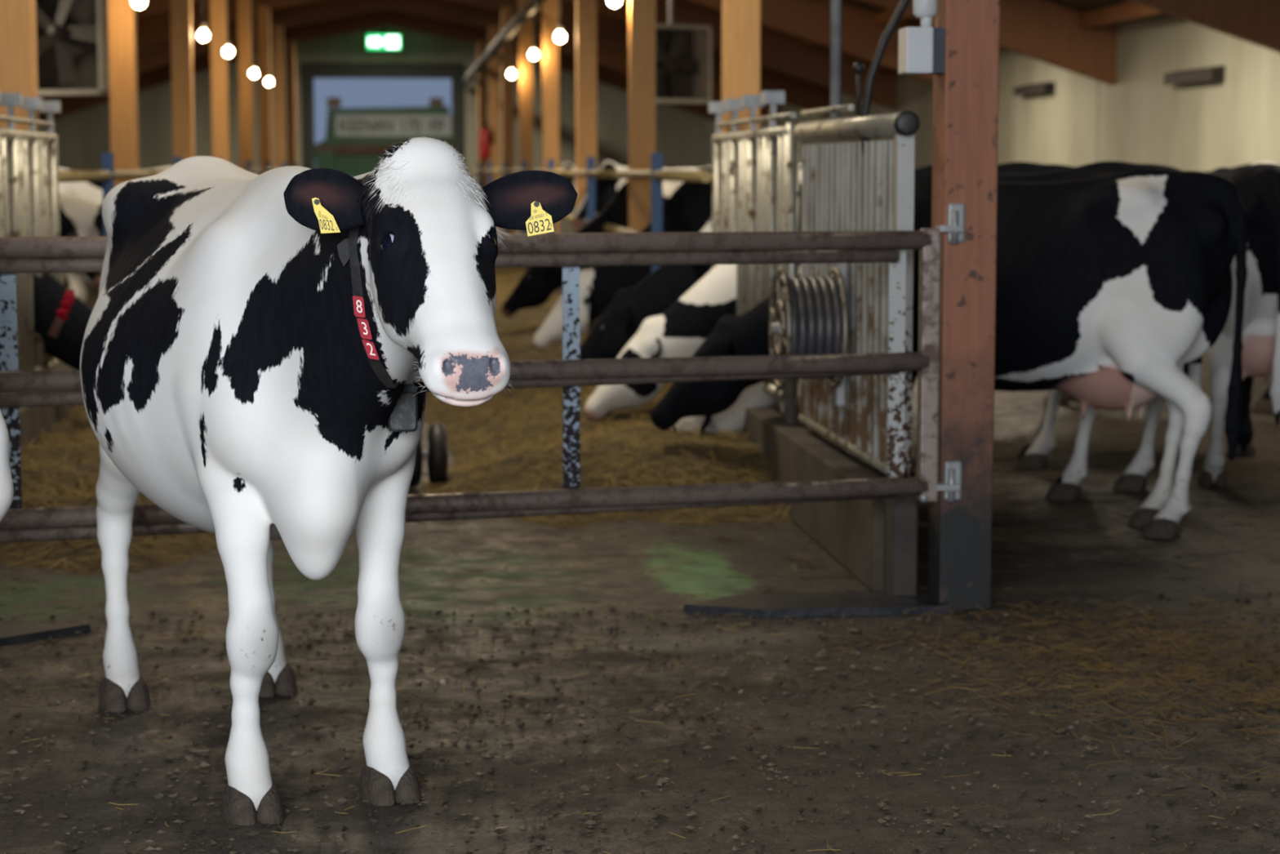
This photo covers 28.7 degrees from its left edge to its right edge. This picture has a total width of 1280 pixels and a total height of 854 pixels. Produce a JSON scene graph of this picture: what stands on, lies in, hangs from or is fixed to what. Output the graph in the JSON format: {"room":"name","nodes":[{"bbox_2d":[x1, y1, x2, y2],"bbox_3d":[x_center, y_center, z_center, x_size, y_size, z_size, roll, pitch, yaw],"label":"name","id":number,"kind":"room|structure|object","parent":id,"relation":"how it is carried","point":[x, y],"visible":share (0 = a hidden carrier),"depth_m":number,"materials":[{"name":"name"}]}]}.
{"room":"farm building","nodes":[
{"label":"farm building","id":0,"kind":"room"},
{"bbox_2d":[39,125,54,133],"bbox_3d":[-10.174,-2.741,26.468,0.150,3.000,59.020,-1,6,-6],"label":"wall","id":1,"kind":"structure","parent":0,"point":[42,129],"depth_m":53.87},
{"bbox_2d":[53,26,707,233],"bbox_3d":[-5.758,-6.847,56.404,14.650,5.000,0.200,-1,6,-6],"label":"wall","id":2,"kind":"structure","parent":0,"point":[681,135],"depth_m":56.16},
{"bbox_2d":[302,62,462,168],"bbox_3d":[-5.768,-6.259,56.257,3.550,3.860,0.190,-1,6,-6],"label":"trim","id":3,"kind":"structure","parent":2,"relation":"attached to","point":[454,71],"depth_m":56.01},
{"bbox_2d":[137,0,1164,84],"bbox_3d":[-2.737,-5.170,26.974,13.900,1.961,59.000,-1,6,-6],"label":"roof beam","id":4,"kind":"structure","parent":2,"relation":"attached to","point":[1131,11],"depth_m":24.14,"materials":[{"name":"brown wood"}]},
{"bbox_2d":[0,272,1279,853],"bbox_3d":[-4.255,-2.713,41.726,15.250,0.200,96.000,-1,6,-6],"label":"floor","id":5,"kind":"structure","parent":0,"point":[690,558],"depth_m":8.37,"materials":[{"name":"concrete"}]},
{"bbox_2d":[0,0,39,131],"bbox_3d":[-3.344,-1.940,13.406,0.190,4.096,0.200,-1,6,-6],"label":"timber post","id":6,"kind":"object","parent":5,"relation":"on","point":[18,18],"visible":0.16,"depth_m":13.30,"materials":[{"name":"brown wood"}]},
{"bbox_2d":[0,365,79,449],"bbox_3d":[-4.817,-1.774,29.946,0.140,0.360,43.400,-1,6,-6],"label":"kerb","id":7,"kind":"object","parent":5,"relation":"on","point":[33,420],"depth_m":12.35,"materials":[{"name":"concrete"}]},
{"bbox_2d":[0,93,62,371],"bbox_3d":[-3.002,-0.831,11.806,0.100,1.500,3.562,-1,6,-6],"label":"fence","id":8,"kind":"object","parent":7,"relation":"on","point":[29,206],"visible":0.59,"depth_m":12.48,"materials":[{"name":"metal"}]},
{"bbox_2d":[58,152,151,235],"bbox_3d":[-3.446,-1.158,16.230,0.070,1.240,5.230,-1,6,-6],"label":"barrier","id":9,"kind":"object","parent":7,"relation":"on","point":[108,175],"visible":0.36,"depth_m":16.14,"materials":[{"name":"metal"}]},
{"bbox_2d":[148,156,182,175],"bbox_3d":[-3.988,-1.717,21.624,0.070,1.240,5.230,-1,6,-6],"label":"barrier","id":10,"kind":"object","parent":7,"relation":"on","point":[176,159],"visible":0.1,"depth_m":19.83,"materials":[{"name":"metal"}]},
{"bbox_2d":[244,160,261,173],"bbox_3d":[-5.073,-2.834,32.412,0.070,1.240,5.230,-1,6,-6],"label":"barrier","id":11,"kind":"object","parent":7,"relation":"on","point":[248,163],"visible":0.27,"depth_m":32.32,"materials":[{"name":"metal"}]},
{"bbox_2d":[259,161,271,173],"bbox_3d":[-5.616,-3.393,37.806,0.070,1.240,5.230,-1,6,-6],"label":"barrier","id":12,"kind":"object","parent":7,"relation":"on","point":[268,163],"visible":0.19,"depth_m":37.71,"materials":[{"name":"metal"}]},
{"bbox_2d":[0,623,90,646],"bbox_3d":[-2.155,0.671,7.946,0.770,0.028,0.340,-1,6,-6],"label":"threshold","id":13,"kind":"object","parent":5,"relation":"on","point":[10,634],"visible":1,"depth_m":8.01,"materials":[{"name":"concrete"}]},
{"bbox_2d":[32,272,92,369],"bbox_3d":[-3.710,-0.583,12.743,2.703,1.532,0.868,-2,6,-20],"label":"cow","id":14,"kind":"object","parent":5,"relation":"on","point":[60,317],"visible":0.22,"depth_m":12.86},
{"bbox_2d":[49,192,103,370],"bbox_3d":[-4.814,-1.147,18.190,2.506,1.532,0.847,-1,6,-6],"label":"cow","id":15,"kind":"object","parent":5,"relation":"on","point":[87,215],"visible":0.06,"depth_m":18.13},
{"bbox_2d":[58,198,101,288],"bbox_3d":[-4.688,-0.912,15.922,2.506,1.532,0.847,-1,6,-10],"label":"cow","id":16,"kind":"object","parent":5,"relation":"on","point":[68,227],"visible":0.19,"depth_m":15.99},
{"bbox_2d":[57,168,102,302],"bbox_3d":[-5.181,-1.472,21.333,2.506,1.532,0.847,0,6,-2],"label":"cow","id":17,"kind":"object","parent":5,"relation":"on","point":[84,190],"visible":0.02,"depth_m":21.18},
{"bbox_2d":[0,404,217,573],"bbox_3d":[-3.191,-0.852,21.274,1.520,0.351,25.121,-1,6,-6],"label":"hay","id":18,"kind":"object","parent":5,"relation":"on","point":[62,469],"visible":0.09,"depth_m":10.04,"materials":[{"name":"plant"}]},
{"bbox_2d":[107,0,139,186],"bbox_3d":[-3.886,-2.498,18.800,0.190,4.096,0.200,-1,6,-6],"label":"timber post","id":19,"kind":"object","parent":5,"relation":"on","point":[122,14],"visible":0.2,"depth_m":18.70,"materials":[{"name":"brown wood"}]},
{"bbox_2d":[86,166,170,189],"bbox_3d":[-5.601,-1.923,25.507,2.506,1.569,0.847,-1,6,-6],"label":"cow","id":20,"kind":"object","parent":5,"relation":"on","point":[96,184],"visible":0.02,"depth_m":25.28},
{"bbox_2d":[169,0,194,164],"bbox_3d":[-4.429,-3.057,24.194,0.190,4.096,0.200,-1,6,-6],"label":"timber post","id":21,"kind":"object","parent":5,"relation":"on","point":[181,42],"visible":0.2,"depth_m":24.07,"materials":[{"name":"brown wood"}]},
{"bbox_2d":[209,0,229,161],"bbox_3d":[-4.971,-3.616,29.588,0.190,4.096,0.200,-1,6,-6],"label":"timber post","id":22,"kind":"object","parent":5,"relation":"on","point":[218,8],"visible":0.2,"depth_m":29.45,"materials":[{"name":"brown wood"}]},
{"bbox_2d":[236,0,253,168],"bbox_3d":[-5.514,-4.174,34.982,0.190,4.096,0.200,-1,6,-6],"label":"timber post","id":23,"kind":"object","parent":5,"relation":"on","point":[244,6],"visible":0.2,"depth_m":34.82,"materials":[{"name":"brown wood"}]},
{"bbox_2d":[257,5,271,174],"bbox_3d":[-6.056,-4.733,40.376,0.190,4.096,0.200,-1,6,-6],"label":"timber post","id":24,"kind":"object","parent":5,"relation":"on","point":[264,90],"visible":0.56,"depth_m":40.21,"materials":[{"name":"brown wood"}]},
{"bbox_2d":[272,25,285,168],"bbox_3d":[-6.599,-5.292,45.770,0.190,4.096,0.200,-1,6,-6],"label":"timber post","id":25,"kind":"object","parent":5,"relation":"on","point":[277,30],"visible":0.56,"depth_m":45.59,"materials":[{"name":"brown wood"}]},
{"bbox_2d":[284,40,296,165],"bbox_3d":[-7.141,-5.850,51.164,0.190,4.096,0.200,-1,6,-6],"label":"timber post","id":26,"kind":"object","parent":5,"relation":"on","point":[289,44],"visible":0.56,"depth_m":50.99,"materials":[{"name":"brown wood"}]},
{"bbox_2d":[80,136,577,825],"bbox_3d":[-0.879,0.087,6.112,0.903,1.566,2.656,-2,6,-22],"label":"cow","id":27,"kind":"object","parent":5,"relation":"on","point":[260,357],"visible":1,"depth_m":5.70},
{"bbox_2d":[315,97,452,177],"bbox_3d":[-6.090,-6.313,60.215,3.607,3.152,4.700,-1,6,-6],"label":"wagon","id":28,"kind":"object","parent":5,"relation":"on","point":[355,137],"visible":0.63,"depth_m":58.26,"materials":[{"name":"green paint"}]},
{"bbox_2d":[409,422,448,487],"bbox_3d":[-1.393,-0.018,11.730,0.990,0.622,0.560,-1,6,-6],"label":"wheel","id":29,"kind":"object","parent":5,"relation":"on","point":[437,454],"visible":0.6,"depth_m":11.67,"materials":[{"name":"black rubber"}]},
{"bbox_2d":[477,40,488,187],"bbox_3d":[-3.241,-5.894,51.552,0.190,4.104,0.200,-1,6,-6],"label":"timber post","id":30,"kind":"object","parent":5,"relation":"on","point":[482,45],"visible":0.46,"depth_m":51.36,"materials":[{"name":"brown wood"}]},
{"bbox_2d":[488,25,499,233],"bbox_3d":[-2.698,-5.336,46.158,0.190,4.104,0.200,-1,6,-6],"label":"timber post","id":31,"kind":"object","parent":5,"relation":"on","point":[493,31],"visible":0.56,"depth_m":46.00,"materials":[{"name":"brown wood"}]},
{"bbox_2d":[478,121,493,159],"bbox_3d":[-2.842,-5.282,46.048,0.270,0.680,0.217,-1,6,-6],"label":"fire extinguisher","id":32,"kind":"object","parent":31,"relation":"attached to","point":[485,138],"visible":1,"depth_m":45.96,"materials":[{"name":"red paint"}]},
{"bbox_2d":[501,6,514,233],"bbox_3d":[-2.156,-4.777,40.764,0.190,4.104,0.200,-1,6,-6],"label":"timber post","id":33,"kind":"object","parent":5,"relation":"on","point":[507,82],"visible":0.56,"depth_m":40.61,"materials":[{"name":"brown wood"}]},
{"bbox_2d":[518,0,533,233],"bbox_3d":[-1.613,-4.218,35.370,0.190,4.104,0.200,-1,6,-6],"label":"timber post","id":34,"kind":"object","parent":5,"relation":"on","point":[526,31],"visible":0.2,"depth_m":35.22,"materials":[{"name":"brown wood"}]},
{"bbox_2d":[542,0,559,233],"bbox_3d":[-1.071,-3.659,29.976,0.190,4.104,0.200,-1,6,-6],"label":"timber post","id":35,"kind":"object","parent":5,"relation":"on","point":[550,8],"visible":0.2,"depth_m":29.84,"materials":[{"name":"brown wood"}]},
{"bbox_2d":[459,0,546,88],"bbox_3d":[-1.496,-5.174,31.898,0.274,0.149,48.500,-1,6,-6],"label":"pipe","id":36,"kind":"object","parent":35,"relation":"attached to","point":[531,6],"visible":1,"depth_m":34.83,"materials":[{"name":"grey metal"}]},
{"bbox_2d":[575,0,596,230],"bbox_3d":[-0.528,-3.101,24.582,0.190,4.104,0.200,-1,6,-6],"label":"timber post","id":37,"kind":"object","parent":5,"relation":"on","point":[585,10],"visible":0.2,"depth_m":24.46,"materials":[{"name":"brown wood"}]},
{"bbox_2d":[411,266,792,528],"bbox_3d":[-1.293,-0.928,21.820,1.767,0.390,24.440,-1,6,-6],"label":"hay","id":38,"kind":"object","parent":5,"relation":"on","point":[513,440],"visible":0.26,"depth_m":11.71,"materials":[{"name":"plant"}]},
{"bbox_2d":[533,167,711,351],"bbox_3d":[0.608,-1.039,17.148,2.708,1.532,0.869,0,6,4],"label":"cow","id":39,"kind":"object","parent":5,"relation":"on","point":[688,208],"visible":0.07,"depth_m":17.09},
{"bbox_2d":[571,168,679,229],"bbox_3d":[0.592,-1.821,24.705,2.556,1.532,0.847,-1,6,-10],"label":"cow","id":40,"kind":"object","parent":5,"relation":"on","point":[574,225],"visible":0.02,"depth_m":24.44},
{"bbox_2d":[560,162,711,191],"bbox_3d":[0.076,-2.344,29.571,2.506,1.569,0.847,-1,6,-6],"label":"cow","id":41,"kind":"object","parent":5,"relation":"on","point":[566,166],"visible":0.02,"depth_m":29.32},
{"bbox_2d":[0,623,1279,853],"bbox_3d":[0.385,0.850,6.315,7.200,0.027,4.050,-1,6,-6],"label":"mud","id":42,"kind":"object","parent":5,"relation":"on","point":[726,780],"visible":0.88,"depth_m":6.41,"materials":[{"name":"soil"}]},
{"bbox_2d":[0,409,13,521],"bbox_3d":[-2.811,0.111,6.043,2.536,1.532,0.855,-1,6,-6],"label":"cow","id":43,"kind":"object","parent":42,"relation":"on","point":[6,490],"visible":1,"depth_m":6.14},
{"bbox_2d":[0,590,1279,853],"bbox_3d":[0.162,0.819,6.562,6.028,0.022,4.136,-1,6,-6],"label":"crumbs","id":44,"kind":"object","parent":42,"relation":"on","point":[882,804],"visible":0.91,"depth_m":6.66,"materials":[{"name":"brown soil"}]},
{"bbox_2d":[740,594,1279,799],"bbox_3d":[1.588,0.708,7.306,2.848,0.057,2.998,2,6,18],"label":"straw","id":45,"kind":"object","parent":42,"relation":"on","point":[1119,669],"visible":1,"depth_m":7.43,"materials":[{"name":"brown plant"}]},
{"bbox_2d":[4,507,1276,853],"bbox_3d":[0.361,0.690,7.678,5.206,0.027,6.223,-1,6,-6],"label":"litter","id":46,"kind":"object","parent":5,"relation":"on","point":[82,787],"visible":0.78,"depth_m":7.22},
{"bbox_2d":[628,0,655,231],"bbox_3d":[0.014,-2.542,19.188,0.190,4.104,0.200,-1,6,-6],"label":"timber post","id":47,"kind":"object","parent":5,"relation":"on","point":[642,13],"visible":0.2,"depth_m":19.10,"materials":[{"name":"brown wood"}]},
{"bbox_2d":[501,165,801,317],"bbox_3d":[0.209,-1.380,20.443,2.709,1.532,0.869,0,6,2],"label":"cow","id":48,"kind":"object","parent":5,"relation":"on","point":[536,285],"visible":0.09,"depth_m":20.38},
{"bbox_2d":[573,160,801,226],"bbox_3d":[0.654,-1.594,22.331,2.506,1.569,0.847,-1,6,-6],"label":"cow","id":49,"kind":"object","parent":5,"relation":"on","point":[606,188],"visible":0.06,"depth_m":22.09},
{"bbox_2d":[520,266,886,591],"bbox_3d":[-1.261,-1.812,30.310,0.150,0.360,43.380,-1,6,-6],"label":"kerb","id":50,"kind":"object","parent":5,"relation":"on","point":[851,532],"visible":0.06,"depth_m":9.86,"materials":[{"name":"concrete"}]},
{"bbox_2d":[473,163,484,186],"bbox_3d":[-3.144,-4.547,48.948,0.070,1.240,5.230,-1,6,-6],"label":"barrier","id":51,"kind":"object","parent":50,"relation":"on","point":[479,170],"visible":0.42,"depth_m":48.87,"materials":[{"name":"metal"}]},
{"bbox_2d":[483,162,496,182],"bbox_3d":[-2.601,-3.988,43.554,0.070,1.240,5.230,-1,6,-6],"label":"barrier","id":52,"kind":"object","parent":50,"relation":"on","point":[491,171],"visible":0.4,"depth_m":43.48,"materials":[{"name":"grey metal"}]},
{"bbox_2d":[495,161,513,233],"bbox_3d":[-2.059,-3.429,38.160,0.070,1.240,5.230,-1,6,-6],"label":"barrier","id":53,"kind":"object","parent":50,"relation":"on","point":[504,171],"visible":0.37,"depth_m":38.07,"materials":[{"name":"beige metal"}]},
{"bbox_2d":[511,160,536,233],"bbox_3d":[-1.516,-2.871,32.766,0.070,1.240,5.230,-1,6,-6],"label":"barrier","id":54,"kind":"object","parent":50,"relation":"on","point":[524,163],"visible":0.23,"depth_m":32.67,"materials":[{"name":"grey metal"}]},
{"bbox_2d":[534,159,568,233],"bbox_3d":[-0.974,-2.312,27.372,0.070,1.240,5.230,-1,6,-6],"label":"barrier","id":55,"kind":"object","parent":50,"relation":"on","point":[550,162],"visible":0.27,"depth_m":27.27,"materials":[{"name":"metal"}]},
{"bbox_2d":[566,156,619,232],"bbox_3d":[-0.431,-1.754,21.978,0.070,1.240,5.230,-1,6,-6],"label":"barrier","id":56,"kind":"object","parent":50,"relation":"on","point":[590,173],"visible":0.62,"depth_m":21.90,"materials":[{"name":"metal"}]},
{"bbox_2d":[616,153,711,273],"bbox_3d":[0.111,-1.195,16.584,0.070,1.240,5.230,-1,6,-6],"label":"barrier","id":57,"kind":"object","parent":50,"relation":"on","point":[656,174],"visible":0.54,"depth_m":16.51,"materials":[{"name":"metal"}]},
{"bbox_2d":[708,90,799,423],"bbox_3d":[0.552,-0.896,12.435,0.100,1.500,2.612,-1,6,-6],"label":"fence","id":58,"kind":"object","parent":50,"relation":"on","point":[755,172],"visible":0.67,"depth_m":12.08,"materials":[{"name":"metal"}]},
{"bbox_2d":[793,61,919,476],"bbox_3d":[0.813,-0.658,9.736,0.086,1.506,2.195,-1,6,-6],"label":"fence panel","id":59,"kind":"object","parent":50,"relation":"on","point":[842,190],"visible":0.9,"depth_m":9.42,"materials":[{"name":"grey metal"}]},
{"bbox_2d":[768,262,849,405],"bbox_3d":[0.661,-0.384,9.676,0.300,0.600,0.470,-1,6,-6],"label":"hose reel","id":60,"kind":"object","parent":59,"relation":"attached to","point":[809,316],"visible":0.84,"depth_m":9.51,"materials":[{"name":"metal"}]},
{"bbox_2d":[829,0,841,119],"bbox_3d":[0.786,-2.710,9.902,0.042,2.991,0.042,-1,6,-6],"label":"pipe","id":61,"kind":"object","parent":59,"relation":"on","point":[835,5],"visible":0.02,"depth_m":10.01,"materials":[{"name":"metal"}]},
{"bbox_2d":[860,0,910,158],"bbox_3d":[0.924,-1.119,9.474,0.235,1.295,0.331,-1,6,-6],"label":"supply hose","id":62,"kind":"object","parent":59,"relation":"attached to","point":[903,5],"visible":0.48,"depth_m":9.28,"materials":[{"name":"black rubber"}]},
{"bbox_2d":[721,0,760,133],"bbox_3d":[0.557,-1.984,13.794,0.190,4.104,0.200,-1,6,-6],"label":"timber post","id":63,"kind":"object","parent":5,"relation":"on","point":[740,19],"visible":0.2,"depth_m":13.69,"materials":[{"name":"brown wood"}]},
{"bbox_2d":[579,164,932,359],"bbox_3d":[0.894,-0.807,14.908,2.709,1.532,0.869,1,6,8],"label":"cow","id":64,"kind":"object","parent":5,"relation":"on","point":[656,293],"visible":0.11,"depth_m":14.95},
{"bbox_2d":[683,589,951,617],"bbox_3d":[0.591,0.607,8.564,0.900,0.028,0.330,-1,6,-6],"label":"threshold","id":65,"kind":"object","parent":5,"relation":"on","point":[837,603],"visible":0.88,"depth_m":8.47,"materials":[{"name":"concrete"}]},
{"bbox_2d":[584,161,1075,470],"bbox_3d":[1.029,-0.601,12.919,2.711,1.532,0.862,2,6,14],"label":"cow","id":66,"kind":"object","parent":5,"relation":"on","point":[680,331],"visible":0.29,"depth_m":13.00},
{"bbox_2d":[884,495,918,595],"bbox_3d":[0.912,0.415,8.733,0.085,0.375,0.180,-1,6,-6],"label":"block","id":67,"kind":"object","parent":5,"relation":"on","point":[900,517],"visible":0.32,"depth_m":8.65,"materials":[{"name":"grey concrete"}]},
{"bbox_2d":[671,160,1202,501],"bbox_3d":[1.265,-0.477,11.766,2.740,1.542,0.862,2,6,19],"label":"cow","id":68,"kind":"object","parent":5,"relation":"on","point":[1067,487],"visible":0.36,"depth_m":11.49},
{"bbox_2d":[650,167,1248,538],"bbox_3d":[1.259,-0.364,10.780,2.751,1.502,0.834,3,7,26],"label":"cow","id":69,"kind":"object","parent":5,"relation":"on","point":[1107,286],"visible":0.55,"depth_m":10.13},
{"bbox_2d":[927,0,999,610],"bbox_3d":[1.099,-1.425,8.399,0.182,4.104,0.200,-1,6,-6],"label":"timber post","id":70,"kind":"object","parent":5,"relation":"on","point":[965,131],"visible":0.77,"depth_m":8.41,"materials":[{"name":"brown wood"}]},
{"bbox_2d":[0,202,964,542],"bbox_3d":[-0.648,-0.190,7.967,3.594,1.033,0.147,-2,6,-15],"label":"gate","id":71,"kind":"object","parent":70,"relation":"attached to","point":[570,251],"visible":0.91,"depth_m":8.13,"materials":[{"name":"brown metal"}]},
{"bbox_2d":[897,0,945,75],"bbox_3d":[0.945,-1.351,8.371,0.132,0.333,0.140,-1,6,-6],"label":"junction box","id":72,"kind":"object","parent":70,"relation":"attached to","point":[922,50],"visible":1,"depth_m":8.32,"materials":[{"name":"white plastic"}]},
{"bbox_2d":[997,163,1273,413],"bbox_3d":[3.095,-0.930,15.912,2.506,1.569,0.847,3,6,24],"label":"cow","id":73,"kind":"object","parent":5,"relation":"on","point":[1264,405],"visible":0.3,"depth_m":15.37},
{"bbox_2d":[1177,160,1279,487],"bbox_3d":[3.004,-0.574,12.656,0.852,1.532,2.610,1,6,8],"label":"cow","id":74,"kind":"object","parent":5,"relation":"on","point":[1257,184],"visible":0.48,"depth_m":11.62},
{"bbox_2d":[707,13,1279,171],"bbox_3d":[4.552,-2.893,27.933,0.150,3.000,59.020,-1,6,-6],"label":"wall","id":75,"kind":"structure","parent":0,"point":[1233,121],"depth_m":24.14,"materials":[{"name":"beige paint"}]},
{"bbox_2d":[38,9,721,121],"bbox_3d":[-5.171,-7.467,51.195,14.900,2.774,0.180,-1,6,-6],"label":"roof beam","id":76,"kind":"structure","parent":75,"relation":"attached to","point":[160,75],"depth_m":50.99,"materials":[{"name":"brown wood"}]},
{"bbox_2d":[38,0,779,123],"bbox_3d":[-4.629,-6.908,45.801,14.900,2.774,0.180,-1,6,-6],"label":"roof beam","id":77,"kind":"structure","parent":75,"relation":"attached to","point":[157,55],"depth_m":45.64,"materials":[{"name":"brown wood"}]},
{"bbox_2d":[136,0,830,117],"bbox_3d":[-4.086,-6.350,40.407,14.900,2.774,0.180,-1,6,-6],"label":"roof beam","id":78,"kind":"structure","parent":75,"relation":"attached to","point":[611,29],"depth_m":40.63,"materials":[{"name":"brown wood"}]},
{"bbox_2d":[136,0,897,110],"bbox_3d":[-3.544,-5.791,35.013,14.900,2.774,0.180,-1,6,-6],"label":"roof beam","id":79,"kind":"structure","parent":75,"relation":"attached to","point":[780,51],"depth_m":35.53,"materials":[{"name":"brown wood"}]},
{"bbox_2d":[689,0,933,82],"bbox_3d":[-3.001,-5.232,29.619,14.900,2.774,0.180,-1,6,-6],"label":"roof beam","id":80,"kind":"structure","parent":75,"relation":"attached to","point":[807,20],"depth_m":30.11,"materials":[{"name":"brown wood"}]},
{"bbox_2d":[862,0,1117,84],"bbox_3d":[-2.459,-4.674,24.225,14.900,2.774,0.180,-1,6,-6],"label":"roof beam","id":81,"kind":"structure","parent":75,"relation":"attached to","point":[1044,31],"depth_m":24.88,"materials":[{"name":"brown wood"}]},
{"bbox_2d":[1013,80,1055,96],"bbox_3d":[4.407,-3.783,27.938,0.120,0.130,1.360,-1,6,-6],"label":"vent hood","id":82,"kind":"object","parent":75,"relation":"attached to","point":[1048,86],"visible":1,"depth_m":27.68,"materials":[{"name":"grey metal"}]},
{"bbox_2d":[1163,65,1225,84],"bbox_3d":[4.964,-3.154,22.401,0.120,0.130,1.360,-1,6,-6],"label":"vent hood","id":83,"kind":"object","parent":75,"relation":"attached to","point":[1215,73],"visible":1,"depth_m":22.19,"materials":[{"name":"grey metal"}]},
{"bbox_2d":[1128,0,1279,53],"bbox_3d":[-1.916,-4.115,18.831,14.900,2.774,0.180,-1,6,-6],"label":"roof beam","id":84,"kind":"structure","parent":75,"relation":"attached to","point":[1257,22],"depth_m":19.50,"materials":[{"name":"brown wood"}]},
{"bbox_2d":[841,0,1167,27],"bbox_3d":[-2.822,-5.325,27.051,14.850,2.320,59.200,-1,6,-6],"label":"ceiling","id":85,"kind":"structure","parent":0,"point":[1080,6],"depth_m":24.68,"materials":[{"name":"brown wood"}]},
{"bbox_2d":[35,0,109,96],"bbox_3d":[-4.650,-3.801,19.851,1.000,2.309,0.340,2,6,18],"label":"ventilation fan","id":86,"kind":"object","parent":85,"relation":"hanging from","point":[73,35],"visible":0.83,"depth_m":19.95,"materials":[{"name":"grey metal"}]},
{"bbox_2d":[132,0,146,8],"bbox_3d":[-3.632,-4.024,18.011,0.104,1.989,0.101,-1,6,-6],"label":"hanging lamp","id":87,"kind":"object","parent":85,"relation":"hanging from","point":[139,4],"visible":1,"depth_m":18.07,"materials":[{"name":"white glass"}]},
{"bbox_2d":[198,0,208,40],"bbox_3d":[-4.279,-4.727,24.378,0.104,1.898,0.101,-1,6,-6],"label":"hanging lamp","id":88,"kind":"object","parent":85,"relation":"hanging from","point":[203,35],"visible":1,"depth_m":24.44,"materials":[{"name":"white glass"}]},
{"bbox_2d":[200,22,206,30],"bbox_3d":[-4.279,-3.924,24.461,0.057,0.070,0.057,-1,6,-6],"label":"socket","id":89,"kind":"object","parent":88,"relation":"attached to","point":[202,27],"depth_m":24.44,"materials":[{"name":"white"}]},
{"bbox_2d":[223,0,232,56],"bbox_3d":[-4.669,-5.135,28.232,0.104,1.879,0.101,-1,6,-6],"label":"hanging lamp","id":90,"kind":"object","parent":85,"relation":"hanging from","point":[228,51],"visible":1,"depth_m":28.29,"materials":[{"name":"white glass"}]},
{"bbox_2d":[225,40,231,47],"bbox_3d":[-4.669,-4.342,28.314,0.057,0.070,0.057,-1,6,-6],"label":"socket","id":91,"kind":"object","parent":90,"relation":"attached to","point":[228,44],"depth_m":28.30,"materials":[{"name":"white"}]},
{"bbox_2d":[249,0,257,77],"bbox_3d":[-5.222,-5.682,33.688,0.104,1.913,0.101,-1,6,-6],"label":"hanging lamp","id":92,"kind":"object","parent":85,"relation":"hanging from","point":[254,73],"visible":1,"depth_m":33.74,"materials":[{"name":"white glass"}]},
{"bbox_2d":[251,64,256,69],"bbox_3d":[-5.222,-4.872,33.772,0.057,0.070,0.057,-1,6,-6],"label":"socket","id":93,"kind":"object","parent":92,"relation":"attached to","point":[253,67],"depth_m":33.75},
{"bbox_2d":[265,0,272,85],"bbox_3d":[-5.652,-6.139,37.947,0.104,1.882,0.101,-1,6,-6],"label":"hanging lamp","id":94,"kind":"object","parent":85,"relation":"hanging from","point":[268,82],"visible":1,"depth_m":37.99,"materials":[{"name":"white glass"}]},
{"bbox_2d":[366,26,400,49],"bbox_3d":[-5.604,-8.715,54.604,0.740,0.910,0.110,-1,6,-6],"label":"exit sign","id":95,"kind":"object","parent":85,"relation":"hanging from","point":[374,42],"visible":0.94,"depth_m":54.58,"materials":[{"name":"green plastic"}]},
{"bbox_2d":[507,0,515,77],"bbox_3d":[-1.804,-5.845,34.987,0.104,1.890,0.101,-1,6,-6],"label":"hanging lamp","id":96,"kind":"object","parent":85,"relation":"hanging from","point":[511,73],"visible":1,"depth_m":35.04,"materials":[{"name":"white glass"}]},
{"bbox_2d":[529,13,537,59],"bbox_3d":[-1.265,-5.304,29.634,0.104,1.863,0.101,-1,6,-6],"label":"hanging lamp","id":97,"kind":"object","parent":85,"relation":"hanging from","point":[533,54],"visible":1,"depth_m":29.69,"materials":[{"name":"white glass"}]},
{"bbox_2d":[531,44,536,49],"bbox_3d":[-1.265,-4.518,29.716,0.057,0.070,0.057,-1,6,-6],"label":"socket","id":98,"kind":"object","parent":97,"relation":"attached to","point":[533,47],"depth_m":29.70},
{"bbox_2d":[555,0,564,42],"bbox_3d":[-0.805,-4.816,25.058,0.104,1.891,0.101,-1,6,-6],"label":"hanging lamp","id":99,"kind":"object","parent":85,"relation":"hanging from","point":[560,36],"visible":1,"depth_m":25.12,"materials":[{"name":"white glass"}]},
{"bbox_2d":[557,24,563,31],"bbox_3d":[-0.805,-4.016,25.141,0.057,0.070,0.057,-1,6,-6],"label":"socket","id":100,"kind":"object","parent":99,"relation":"attached to","point":[560,28],"depth_m":25.12,"materials":[{"name":"white"}]},
{"bbox_2d":[607,0,621,6],"bbox_3d":[-0.197,-4.173,19.020,0.104,1.924,0.101,-1,6,-6],"label":"hanging lamp","id":101,"kind":"object","parent":85,"relation":"hanging from","point":[612,2],"visible":1,"depth_m":19.08,"materials":[{"name":"white glass"}]},
{"bbox_2d":[655,0,712,103],"bbox_3d":[0.318,-4.420,25.844,0.800,2.118,0.340,-3,7,-30],"label":"ventilation fan","id":102,"kind":"object","parent":85,"relation":"hanging from","point":[683,52],"visible":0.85,"depth_m":26.00,"materials":[{"name":"grey metal"}]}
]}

